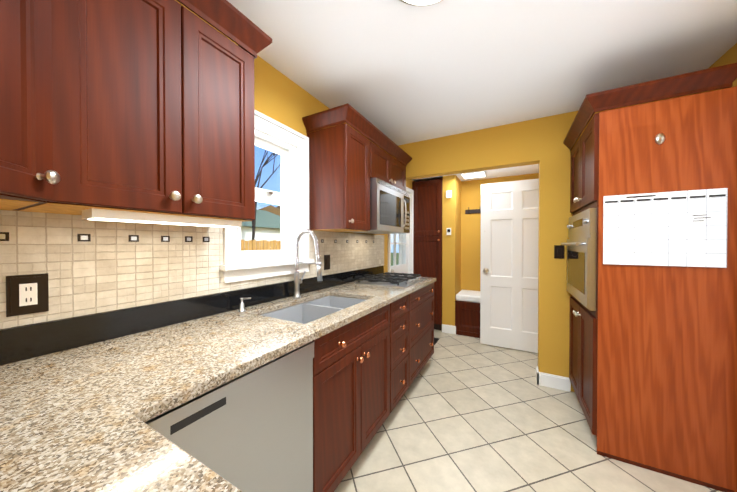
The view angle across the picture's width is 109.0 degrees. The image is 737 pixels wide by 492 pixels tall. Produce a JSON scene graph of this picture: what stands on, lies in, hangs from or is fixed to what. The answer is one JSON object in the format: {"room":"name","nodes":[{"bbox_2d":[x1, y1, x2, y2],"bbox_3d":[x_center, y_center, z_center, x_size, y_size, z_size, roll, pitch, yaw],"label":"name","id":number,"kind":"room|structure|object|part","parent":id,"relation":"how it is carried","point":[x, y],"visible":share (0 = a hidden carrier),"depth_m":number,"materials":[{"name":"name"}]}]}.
{"room":"kitchen","nodes":[
{"label":"kitchen","id":0,"kind":"room"},
{"bbox_2d":[0,0,414,274],"bbox_3d":[-0.276,0.001,2.466,0.160,2.510,5.240,0,1,29],"label":"wall","id":1,"kind":"structure","parent":0,"point":[279,96],"depth_m":1.76,"materials":[{"name":"yellow paint"}]},
{"bbox_2d":[5,273,48,317],"bbox_3d":[-1.070,0.152,0.826,0.010,0.124,0.082,0,1,29],"label":"electrical outlet","id":2,"kind":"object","parent":1,"relation":"attached to","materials":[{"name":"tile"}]},
{"bbox_2d":[0,0,139,213],"bbox_3d":[-0.952,-0.515,0.413,0.627,0.817,0.671,0,1,29],"label":"upper cabinet","id":3,"kind":"object","parent":1,"relation":"attached to","point":[68,67],"depth_m":0.68,"materials":[{"name":"brown wood"}]},
{"bbox_2d":[72,0,263,227],"bbox_3d":[-0.788,-0.519,0.968,0.380,0.817,0.619,0,1,29],"label":"upper cabinet","id":4,"kind":"object","parent":1,"relation":"attached to","point":[138,111],"depth_m":0.94,"materials":[{"name":"brown wood"}]},
{"bbox_3d":[-0.781,-0.471,0.980,0.381,0.722,0.593,0,1,29],"label":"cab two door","id":5,"kind":"part","parent":4,"relation":"part of","materials":[{"name":"brown wood"}]},
{"bbox_2d":[81,208,241,227],"bbox_3d":[-0.711,-0.095,0.975,0.085,0.029,0.470,0,1,29],"label":"light","id":6,"kind":"object","parent":4,"relation":"attached to","point":[99,214],"depth_m":0.88,"materials":[{"name":"white plastic"}]},
{"bbox_2d":[219,109,313,282],"bbox_3d":[-0.661,-0.303,1.698,0.213,0.990,0.688,0,1,29],"label":"window unit","id":7,"kind":"structure","parent":1,"relation":"in","point":[290,146],"depth_m":1.79,"materials":[{"name":"white wood"}]},
{"bbox_2d":[323,254,330,269],"bbox_3d":[-0.337,0.134,2.155,0.012,0.120,0.075,0,1,29],"label":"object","id":8,"kind":"structure","parent":1,"relation":"attached to","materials":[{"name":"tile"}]},
{"bbox_2d":[304,104,367,231],"bbox_3d":[-0.221,-0.528,2.030,0.348,0.817,0.354,0,1,29],"label":"upper cabinet","id":9,"kind":"object","parent":1,"relation":"attached to","point":[338,154],"depth_m":1.88,"materials":[{"name":"brown wood"}]},
{"bbox_2d":[353,124,403,233],"bbox_3d":[0.017,-0.535,2.405,0.404,0.811,0.639,0,1,29],"label":"upper cabinet","id":10,"kind":"object","parent":1,"relation":"attached to","point":[385,172],"depth_m":2.27,"materials":[{"name":"brown wood"}]},
{"bbox_2d":[335,177,409,233],"bbox_3d":[0.094,-0.340,2.502,0.447,0.420,0.758,0,1,29],"label":"microwave","id":11,"kind":"object","parent":10,"relation":"in","point":[389,204],"depth_m":2.29,"materials":[{"name":"silver metal"}]},
{"bbox_2d":[391,233,408,275],"bbox_3d":[0.431,0.224,3.631,0.107,2.024,0.792,0,1,29],"label":"door unit","id":12,"kind":"structure","parent":1,"relation":"in","point":[401,268],"depth_m":3.73,"materials":[{"name":"white wood"}]},
{"bbox_2d":[388,187,413,273],"bbox_3d":[0.394,0.203,3.651,0.182,2.085,0.890,0,1,29],"label":"window frame","id":13,"kind":"structure","parent":1,"relation":"attached to","point":[411,196],"depth_m":3.96,"materials":[{"name":"white wood"}]},
{"bbox_2d":[404,151,411,233],"bbox_3d":[0.222,-0.538,2.776,0.404,0.811,0.208,0,1,29],"label":"upper cabinet","id":14,"kind":"object","parent":1,"relation":"attached to","point":[407,158],"depth_m":2.70,"materials":[{"name":"brown wood"}]},
{"bbox_3d":[-0.008,-0.892,2.362,0.398,0.095,1.248,0,1,29],"label":"crown","id":15,"kind":"part","parent":14,"relation":"part of","materials":[{"name":"brown wood"}]},
{"bbox_2d":[442,175,460,325],"bbox_3d":[1.258,0.118,3.957,0.180,2.250,0.470,0,1,29],"label":"wall column","id":16,"kind":"structure","parent":0,"point":[451,255],"depth_m":3.76,"materials":[{"name":"yellow paint"}]},
{"bbox_2d":[446,190,451,197],"bbox_3d":[1.141,-0.735,3.726,0.070,0.100,0.030,0,1,29],"label":"box","id":17,"kind":"object","parent":16,"relation":"attached to","point":[448,193],"visible":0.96,"depth_m":3.71,"materials":[{"name":"white plastic"}]},
{"bbox_2d":[412,164,538,181],"bbox_3d":[1.721,-1.132,3.377,2.770,0.260,1.700,0,1,29],"label":"ceiling","id":18,"kind":"structure","parent":0,"point":[514,171],"depth_m":3.61,"materials":[{"name":"white paint"}]},
{"bbox_2d":[461,170,485,178],"bbox_3d":[1.453,-0.987,3.628,0.300,0.032,0.280,0,1,29],"label":"recessed light","id":19,"kind":"object","parent":18,"relation":"in","point":[476,174],"visible":0.93,"depth_m":3.57,"materials":[{"name":"white plastic"}]},
{"bbox_2d":[227,0,736,144],"bbox_3d":[0.457,-1.192,1.081,2.770,0.100,3.540,0,1,29],"label":"ceiling","id":20,"kind":"structure","parent":0,"point":[397,72],"depth_m":1.55,"materials":[{"name":"white paint"}]},
{"bbox_2d":[399,0,442,5],"bbox_3d":[0.241,-1.106,1.052,0.360,0.070,0.360,0,1,29],"label":"dome ceiling light","id":21,"kind":"object","parent":20,"relation":"attached to","point":[420,2],"visible":0.92,"depth_m":1.18,"materials":[{"name":"white glass"}]},
{"bbox_2d":[461,173,538,290],"bbox_3d":[1.757,0.116,4.138,2.110,2.250,0.350,0,1,29],"label":"wall","id":22,"kind":"structure","parent":0,"point":[470,239],"depth_m":4.03,"materials":[{"name":"yellow paint"}]},
{"bbox_2d":[465,206,480,213],"bbox_3d":[1.744,-0.542,3.890,0.600,0.091,0.085,0,1,29],"label":"rail","id":23,"kind":"object","parent":22,"relation":"attached to","point":[468,211],"visible":0.42,"depth_m":4.00,"materials":[{"name":"black metal"}]},
{"bbox_2d":[334,329,721,491],"bbox_3d":[0.882,1.301,1.874,3.050,0.080,5.380,0,1,29],"label":"floor","id":24,"kind":"structure","parent":0,"point":[470,414],"depth_m":1.71,"materials":[{"name":"tile"}]},
{"bbox_2d":[0,210,435,491],"bbox_3d":[-0.099,0.576,1.425,1.155,1.378,3.252,0,1,29],"label":"kitchen counter","id":25,"kind":"object","parent":24,"relation":"on","point":[142,357],"visible":1,"depth_m":0.93,"materials":[{"name":"beige stone"}]},
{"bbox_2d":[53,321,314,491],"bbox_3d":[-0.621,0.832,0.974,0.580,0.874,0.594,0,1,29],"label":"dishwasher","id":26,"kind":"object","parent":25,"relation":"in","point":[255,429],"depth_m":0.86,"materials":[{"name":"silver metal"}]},
{"bbox_2d":[238,297,251,311],"bbox_3d":[-0.664,0.311,1.403,0.074,0.076,0.035,0,1,29],"label":"soap dispenser","id":27,"kind":"object","parent":25,"relation":"on","point":[242,309],"depth_m":1.40,"materials":[{"name":"silver metal"}]},
{"bbox_2d":[412,179,441,329],"bbox_3d":[0.964,0.134,4.082,0.450,2.215,0.509,0,1,29],"label":"pantry cabinet","id":28,"kind":"object","parent":24,"relation":"on","point":[427,243],"visible":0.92,"depth_m":3.87,"materials":[{"name":"brown wood"}]},
{"bbox_2d":[455,290,479,337],"bbox_3d":[1.861,0.963,3.614,1.211,0.565,0.476,0,1,29],"label":"bench","id":29,"kind":"object","parent":24,"relation":"on","point":[467,312],"visible":0.33,"depth_m":3.63,"materials":[{"name":"brown wood"}]},
{"bbox_2d":[455,290,479,310],"bbox_3d":[1.862,0.727,3.612,1.202,0.093,0.467,0,1,29],"label":"cushion","id":30,"kind":"object","parent":29,"relation":"on","point":[470,297],"depth_m":3.65,"materials":[{"name":"fabric"}]},
{"bbox_2d":[480,179,538,352],"bbox_3d":[1.782,0.230,3.147,0.810,2.015,0.169,0,1,29],"label":"door","id":31,"kind":"structure","parent":24,"relation":"on","point":[509,267],"depth_m":3.17,"materials":[{"name":"white wood"}]},
{"bbox_2d":[561,63,736,491],"bbox_3d":[1.800,0.179,1.768,0.744,2.166,0.818,0,1,29],"label":"tall cabinet","id":32,"kind":"object","parent":24,"relation":"on","point":[651,243],"visible":1,"depth_m":1.46,"materials":[{"name":"brown wood"}]},
{"bbox_3d":[1.773,-0.857,1.774,0.630,0.095,0.818,0,1,29],"label":"oven cabinet crown","id":33,"kind":"part","parent":32,"relation":"part of","materials":[{"name":"brown wood"}]},
{"bbox_2d":[385,96,681,391],"bbox_3d":[1.286,0.000,2.587,2.460,2.510,0.120,0,1,29],"label":"wall","id":34,"kind":"structure","parent":0,"point":[539,141],"depth_m":2.36,"materials":[{"name":"yellow paint"}]},
{"bbox_2d":[442,324,570,391],"bbox_3d":[1.388,1.193,3.027,0.172,0.115,1.678,0,1,-20],"label":"baseboard","id":35,"kind":"structure","parent":34,"relation":"attached to","point":[553,381],"depth_m":2.34,"materials":[{"name":"white wood"}]},
{"bbox_2d":[554,245,563,258],"bbox_3d":[1.670,0.052,2.300,0.072,0.116,0.010,0,1,29],"label":"light switch","id":36,"kind":"object","parent":34,"relation":"attached to","point":[558,251],"visible":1,"depth_m":2.30,"materials":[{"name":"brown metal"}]},
{"bbox_2d":[685,43,736,95],"bbox_3d":[1.565,0.018,0.481,0.240,2.510,3.540,0,1,29],"label":"wall","id":37,"kind":"structure","parent":0,"point":[729,56],"depth_m":1.54,"materials":[{"name":"yellow paint"}]},
{"label":"outside","id":38,"kind":"structure","parent":0,"visible":0},
{"bbox_2d":[241,150,398,265],"bbox_3d":[-25.008,-2.918,19.733,59.830,10.251,90.000,0,1,29],"label":"scenery","id":39,"kind":"structure","parent":38,"point":[251,231],"depth_m":13.21,"materials":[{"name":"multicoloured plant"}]}
]}

